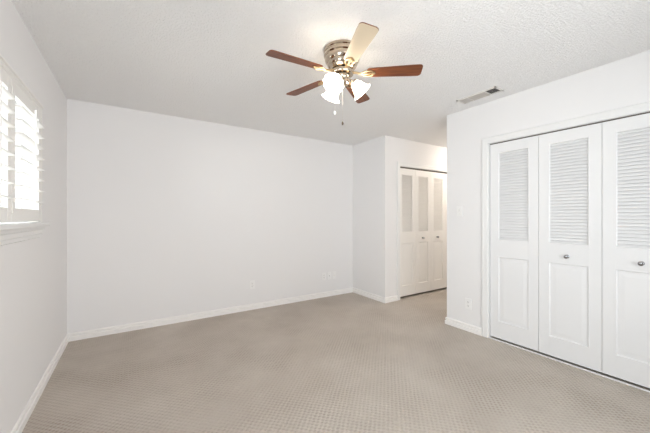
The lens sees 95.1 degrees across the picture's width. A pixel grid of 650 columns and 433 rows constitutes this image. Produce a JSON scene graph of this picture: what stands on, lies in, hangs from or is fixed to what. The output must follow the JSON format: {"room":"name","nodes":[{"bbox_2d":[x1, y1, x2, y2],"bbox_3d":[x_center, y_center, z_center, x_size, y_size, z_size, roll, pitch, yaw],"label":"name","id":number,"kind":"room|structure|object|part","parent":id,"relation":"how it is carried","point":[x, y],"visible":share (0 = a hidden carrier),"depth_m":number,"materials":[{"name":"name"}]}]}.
{"room":"empty bedroom","nodes":[
{"label":"empty bedroom","id":0,"kind":"room"},
{"bbox_2d":[0,0,66,432],"bbox_3d":[-1.292,0.033,0.831,0.150,2.440,5.270,0,0,-33],"label":"wall","id":1,"kind":"structure","parent":0,"point":[33,272],"depth_m":2.05,"materials":[{"name":"white paint"}]},
{"bbox_2d":[0,54,50,245],"bbox_3d":[-1.724,-0.323,1.567,0.182,0.938,1.335,0,0,-33],"label":"window","id":2,"kind":"structure","parent":1,"relation":"in","point":[10,232],"depth_m":1.86,"materials":[{"name":"white paint"}]},
{"bbox_2d":[0,65,15,222],"bbox_3d":[-1.529,-0.361,1.338,0.106,0.780,0.612,0,0,-30],"label":"plantation shutter","id":3,"kind":"object","parent":2,"relation":"attached to","point":[6,88],"visible":1,"depth_m":1.54,"materials":[{"name":"white paint"}]},
{"bbox_3d":[-1.491,-0.363,1.362,0.010,0.613,0.014,0,0,-33],"label":"tilt rod","id":4,"kind":"part","parent":3,"relation":"part of","materials":[{"name":"white paint"}]},
{"bbox_3d":[-1.532,-0.714,1.335,0.026,0.075,0.498,0,0,-33],"label":"rail","id":5,"kind":"part","parent":3,"relation":"part of","materials":[{"name":"white paint"}]},
{"bbox_3d":[-1.532,-0.011,1.335,0.026,0.078,0.498,0,0,-33],"label":"rail","id":6,"kind":"part","parent":3,"relation":"part of","materials":[{"name":"white paint"}]},
{"bbox_3d":[-1.783,-0.350,1.532,0.045,0.834,1.240,0,0,-33],"label":"sash","id":7,"kind":"part","parent":2,"relation":"part of","materials":[{"name":"white wood"}]},
{"bbox_3d":[-1.784,-0.355,1.532,0.004,0.744,1.160,0,0,-33],"label":"pane","id":8,"kind":"part","parent":2,"relation":"part of","materials":[{"name":"clear glass"}]},
{"bbox_3d":[-1.705,0.052,1.579,0.137,0.031,1.335,0,0,-33],"label":"sill","id":9,"kind":"part","parent":2,"relation":"part of","materials":[{"name":"white wood"}]},
{"bbox_2d":[12,78,44,221],"bbox_3d":[-1.859,-0.361,1.849,0.106,0.780,0.602,0,0,-30],"label":"plantation shutter","id":10,"kind":"object","parent":2,"relation":"attached to","point":[28,122],"visible":0.82,"depth_m":1.84,"materials":[{"name":"white paint"}]},
{"bbox_3d":[-1.861,-0.714,1.846,0.026,0.075,0.488,0,0,-33],"label":"rail","id":11,"kind":"part","parent":10,"relation":"part of","materials":[{"name":"white paint"}]},
{"bbox_3d":[-1.861,-0.011,1.846,0.026,0.078,0.488,0,0,-33],"label":"rail","id":12,"kind":"part","parent":10,"relation":"part of","materials":[{"name":"white paint"}]},
{"bbox_3d":[-1.820,-0.363,1.873,0.010,0.613,0.014,0,0,-33],"label":"tilt rod","id":13,"kind":"part","parent":10,"relation":"part of","materials":[{"name":"white paint"}]},
{"bbox_2d":[11,334,68,432],"bbox_3d":[-1.230,1.213,0.889,0.017,0.079,5.000,0,0,-33],"label":"baseboard","id":14,"kind":"structure","parent":1,"relation":"attached to","point":[25,415],"depth_m":2.05,"materials":[{"name":"white paint"}]},
{"bbox_2d":[67,99,437,333],"bbox_3d":[0.105,0.033,4.798,6.500,2.440,0.120,0,0,-33],"label":"wall","id":15,"kind":"structure","parent":0,"point":[168,216],"depth_m":3.61,"materials":[{"name":"white paint"}]},
{"bbox_2d":[68,287,352,341],"bbox_3d":[-1.060,1.213,3.965,3.639,0.079,0.017,0,0,-33],"label":"baseboard","id":16,"kind":"structure","parent":15,"relation":"attached to","point":[93,333],"depth_m":3.61,"materials":[{"name":"white paint"}]},
{"bbox_2d":[250,280,254,288],"bbox_3d":[-0.983,0.917,4.019,0.072,0.116,0.009,0,0,-33],"label":"power outlet","id":17,"kind":"object","parent":15,"relation":"attached to","point":[252,283],"visible":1,"depth_m":4.02,"materials":[{"name":"white plastic"}]},
{"bbox_2d":[327,272,330,279],"bbox_3d":[0.069,0.930,4.697,0.072,0.116,0.010,0,0,-33],"label":"phone jack","id":18,"kind":"object","parent":15,"relation":"attached to","point":[328,273],"visible":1,"depth_m":4.69,"materials":[{"name":"white plastic"}]},
{"bbox_2d":[12,0,649,147],"bbox_3d":[1.438,-1.228,2.594,6.650,0.080,5.270,0,0,-33],"label":"ceiling","id":19,"kind":"structure","parent":0,"point":[202,60],"depth_m":2.15,"materials":[{"name":"white paint"}]},
{"bbox_2d":[266,22,422,124],"bbox_3d":[0.090,-0.921,2.105,1.038,0.533,1.073,0,0,-33],"label":"ceiling fan","id":20,"kind":"object","parent":19,"relation":"hanging from","point":[342,57],"visible":1,"depth_m":2.04,"materials":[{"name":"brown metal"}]},
{"bbox_3d":[-0.192,-1.020,1.936,0.378,0.006,0.114,0,11,-30],"label":"blade","id":21,"kind":"part","parent":20,"relation":"part of","materials":[{"name":"brown wood"}]},
{"bbox_3d":[-0.149,-1.020,2.361,0.378,0.006,0.114,0,11,42],"label":"blade","id":22,"kind":"part","parent":20,"relation":"part of","materials":[{"name":"brown wood"}]},
{"bbox_3d":[0.043,-0.908,2.241,0.130,0.132,0.130,0,0,12],"label":"lamp shade","id":23,"kind":"part","parent":20,"relation":"part of","materials":[{"name":"white glass"}]},
{"bbox_3d":[0.061,-0.908,1.992,0.131,0.132,0.138,0,0,-33],"label":"lamp shade","id":24,"kind":"part","parent":20,"relation":"part of","materials":[{"name":"white glass"}]},
{"bbox_3d":[0.072,-0.930,2.017,0.056,0.060,0.050,0,0,-33],"label":"bulb","id":25,"kind":"part","parent":20,"relation":"part of","materials":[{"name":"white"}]},
{"bbox_3d":[0.269,-1.020,2.453,0.114,0.006,0.378,-12,-5,23],"label":"blade","id":26,"kind":"part","parent":20,"relation":"part of","materials":[{"name":"brown wood"}]},
{"bbox_3d":[0.263,-0.908,2.124,0.131,0.132,0.138,0,0,-33],"label":"lamp shade","id":27,"kind":"part","parent":20,"relation":"part of","materials":[{"name":"white glass"}]},
{"bbox_3d":[0.200,-1.020,1.764,0.114,0.006,0.378,11,-2,-12],"label":"blade","id":28,"kind":"part","parent":20,"relation":"part of","materials":[{"name":"brown wood"}]},
{"bbox_3d":[0.485,-1.020,2.083,0.378,0.006,0.114,0,-11,6],"label":"blade","id":29,"kind":"part","parent":20,"relation":"part of","materials":[{"name":"brown wood"}]},
{"bbox_2d":[456,86,503,103],"bbox_3d":[1.506,-1.181,2.905,0.150,0.012,0.400,0,0,-33],"label":"ceiling vent","id":30,"kind":"object","parent":19,"relation":"in","point":[493,90],"visible":1,"depth_m":2.88,"materials":[{"name":"grey metal"}]},
{"bbox_2d":[22,287,649,432],"bbox_3d":[1.438,1.282,2.594,6.650,0.060,5.270,0,0,-33],"label":"floor","id":31,"kind":"structure","parent":0,"point":[352,362],"depth_m":2.29,"materials":[{"name":"beige carpet"}]},
{"bbox_2d":[489,337,649,392],"bbox_3d":[2.176,1.248,2.341,0.011,0.010,1.757,0,0,-33],"label":"floor strip","id":32,"kind":"object","parent":31,"relation":"on","point":[489,337],"visible":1,"depth_m":2.47,"materials":[{"name":"white wood"}]},
{"bbox_2d":[390,136,446,295],"bbox_3d":[2.048,0.033,5.151,2.651,2.440,0.110,0,0,-33],"label":"wall","id":33,"kind":"structure","parent":0,"point":[401,150],"depth_m":4.46,"materials":[{"name":"white paint"}]},
{"bbox_2d":[385,295,397,302],"bbox_3d":[2.030,1.213,5.064,2.778,0.079,0.017,0,0,-33],"label":"baseboard","id":34,"kind":"structure","parent":33,"relation":"attached to","point":[391,298],"depth_m":4.38,"materials":[{"name":"white paint"}]},
{"bbox_2d":[400,168,430,296],"bbox_3d":[1.437,0.236,4.714,0.755,1.964,0.066,0,0,-33],"label":"door","id":35,"kind":"structure","parent":33,"relation":"in","point":[415,205],"depth_m":4.72,"materials":[{"name":"white paint"}]},
{"bbox_3d":[1.269,0.733,4.626,0.239,0.660,0.020,0,0,-33],"label":"panel","id":36,"kind":"part","parent":35,"relation":"part of","materials":[{"name":"white paint"}]},
{"bbox_3d":[1.269,-0.210,4.626,0.239,0.887,0.026,0,0,-33],"label":"louver panel","id":37,"kind":"part","parent":35,"relation":"part of","materials":[{"name":"white paint"}]},
{"bbox_3d":[1.587,0.733,4.831,0.239,0.660,0.020,0,0,-33],"label":"panel","id":38,"kind":"part","parent":35,"relation":"part of","materials":[{"name":"white paint"}]},
{"bbox_3d":[1.587,-0.210,4.831,0.239,0.887,0.026,0,0,-33],"label":"louver panel","id":39,"kind":"part","parent":35,"relation":"part of","materials":[{"name":"white paint"}]},
{"bbox_2d":[397,161,446,299],"bbox_3d":[1.740,0.210,4.944,1.636,2.084,0.124,0,0,-33],"label":"door frame","id":40,"kind":"structure","parent":33,"relation":"attached to","point":[399,164],"depth_m":4.47,"materials":[{"name":"white wood"}]},
{"bbox_2d":[400,167,446,173],"bbox_3d":[1.743,-0.757,4.939,1.502,0.020,0.036,0,0,-33],"label":"door track","id":41,"kind":"object","parent":33,"relation":"attached to","point":[400,167],"visible":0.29,"depth_m":4.81,"materials":[{"name":"grey metal"}]},
{"bbox_2d":[431,172,446,289],"bbox_3d":[2.074,0.236,5.125,0.755,1.964,0.066,0,0,-33],"label":"door","id":42,"kind":"structure","parent":33,"relation":"in","point":[438,191],"depth_m":5.04,"materials":[{"name":"white paint"}]},
{"bbox_3d":[1.906,0.733,5.037,0.239,0.660,0.020,0,0,-33],"label":"panel","id":43,"kind":"part","parent":42,"relation":"part of","materials":[{"name":"white paint"}]},
{"bbox_3d":[1.906,-0.210,5.037,0.239,0.887,0.026,0,0,-33],"label":"louver panel","id":44,"kind":"part","parent":42,"relation":"part of","materials":[{"name":"white paint"}]},
{"bbox_2d":[353,50,649,327],"bbox_3d":[1.871,0.033,2.891,0.122,2.440,5.000,0,0,-33],"label":"wall","id":45,"kind":"structure","parent":0,"point":[625,82],"depth_m":3.26,"materials":[{"name":"white paint"}]},
{"bbox_2d":[353,287,384,302],"bbox_3d":[0.666,1.213,4.631,0.017,0.079,0.769,0,0,-33],"label":"baseboard","id":46,"kind":"structure","parent":45,"relation":"attached to","point":[355,290],"depth_m":4.58,"materials":[{"name":"white paint"}]},
{"bbox_2d":[457,206,462,215],"bbox_3d":[1.508,-0.066,3.341,0.024,0.116,0.072,0,0,-33],"label":"light switch","id":47,"kind":"object","parent":45,"relation":"attached to","point":[459,208],"visible":1,"depth_m":3.34,"materials":[{"name":"white plastic"}]},
{"bbox_2d":[445,317,481,335],"bbox_3d":[3.450,1.213,2.873,2.766,0.079,3.257,0,0,-33],"label":"baseboard","id":48,"kind":"structure","parent":45,"relation":"attached to","point":[449,321],"depth_m":3.29,"materials":[{"name":"white paint"}]},
{"bbox_2d":[465,298,471,309],"bbox_3d":[1.571,0.953,3.259,0.009,0.116,0.072,0,0,-33],"label":"power outlet","id":49,"kind":"object","parent":45,"relation":"attached to","point":[468,302],"visible":1,"depth_m":3.25,"materials":[{"name":"white plastic"}]},
{"bbox_2d":[490,123,601,371],"bbox_3d":[1.949,0.242,2.716,0.066,1.976,0.873,0,0,-33],"label":"door","id":50,"kind":"structure","parent":45,"relation":"in","point":[546,189],"depth_m":2.65,"materials":[{"name":"white paint"}]},
{"bbox_3d":[1.844,0.733,2.909,0.020,0.660,0.278,0,0,-33],"label":"panel","id":51,"kind":"part","parent":50,"relation":"part of","materials":[{"name":"white paint"}]},
{"bbox_3d":[1.844,-0.210,2.909,0.021,0.890,0.278,0,0,-33],"label":"louver panel","id":52,"kind":"part","parent":50,"relation":"part of","materials":[{"name":"white paint"}]},
{"bbox_3d":[2.082,0.733,2.541,0.020,0.660,0.278,0,0,-33],"label":"panel","id":53,"kind":"part","parent":50,"relation":"part of","materials":[{"name":"white paint"}]},
{"bbox_3d":[2.082,-0.210,2.541,0.021,0.890,0.278,0,0,-33],"label":"louver panel","id":54,"kind":"part","parent":50,"relation":"part of","materials":[{"name":"white paint"}]},
{"bbox_2d":[482,101,649,337],"bbox_3d":[2.211,0.216,2.364,0.124,2.072,1.891,0,0,-33],"label":"door frame","id":55,"kind":"structure","parent":45,"relation":"attached to","point":[642,107],"depth_m":3.08,"materials":[{"name":"white wood"}]},
{"bbox_2d":[490,112,649,144],"bbox_3d":[2.206,-0.751,2.361,0.036,0.008,1.757,0,0,-33],"label":"door track","id":56,"kind":"object","parent":45,"relation":"attached to","point":[645,112],"visible":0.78,"depth_m":2.50,"materials":[{"name":"grey metal"}]},
{"bbox_2d":[602,113,649,387],"bbox_3d":[2.424,0.242,1.980,0.066,1.976,0.873,0,0,-33],"label":"door","id":57,"kind":"structure","parent":45,"relation":"in","point":[625,141],"depth_m":2.24,"materials":[{"name":"white paint"}]},
{"bbox_3d":[2.319,-0.210,2.173,0.021,0.890,0.278,0,0,-33],"label":"louver panel","id":58,"kind":"part","parent":57,"relation":"part of","materials":[{"name":"white paint"}]},
{"bbox_3d":[2.319,0.733,2.173,0.020,0.660,0.278,0,0,-33],"label":"panel","id":59,"kind":"part","parent":57,"relation":"part of","materials":[{"name":"white paint"}]}
]}

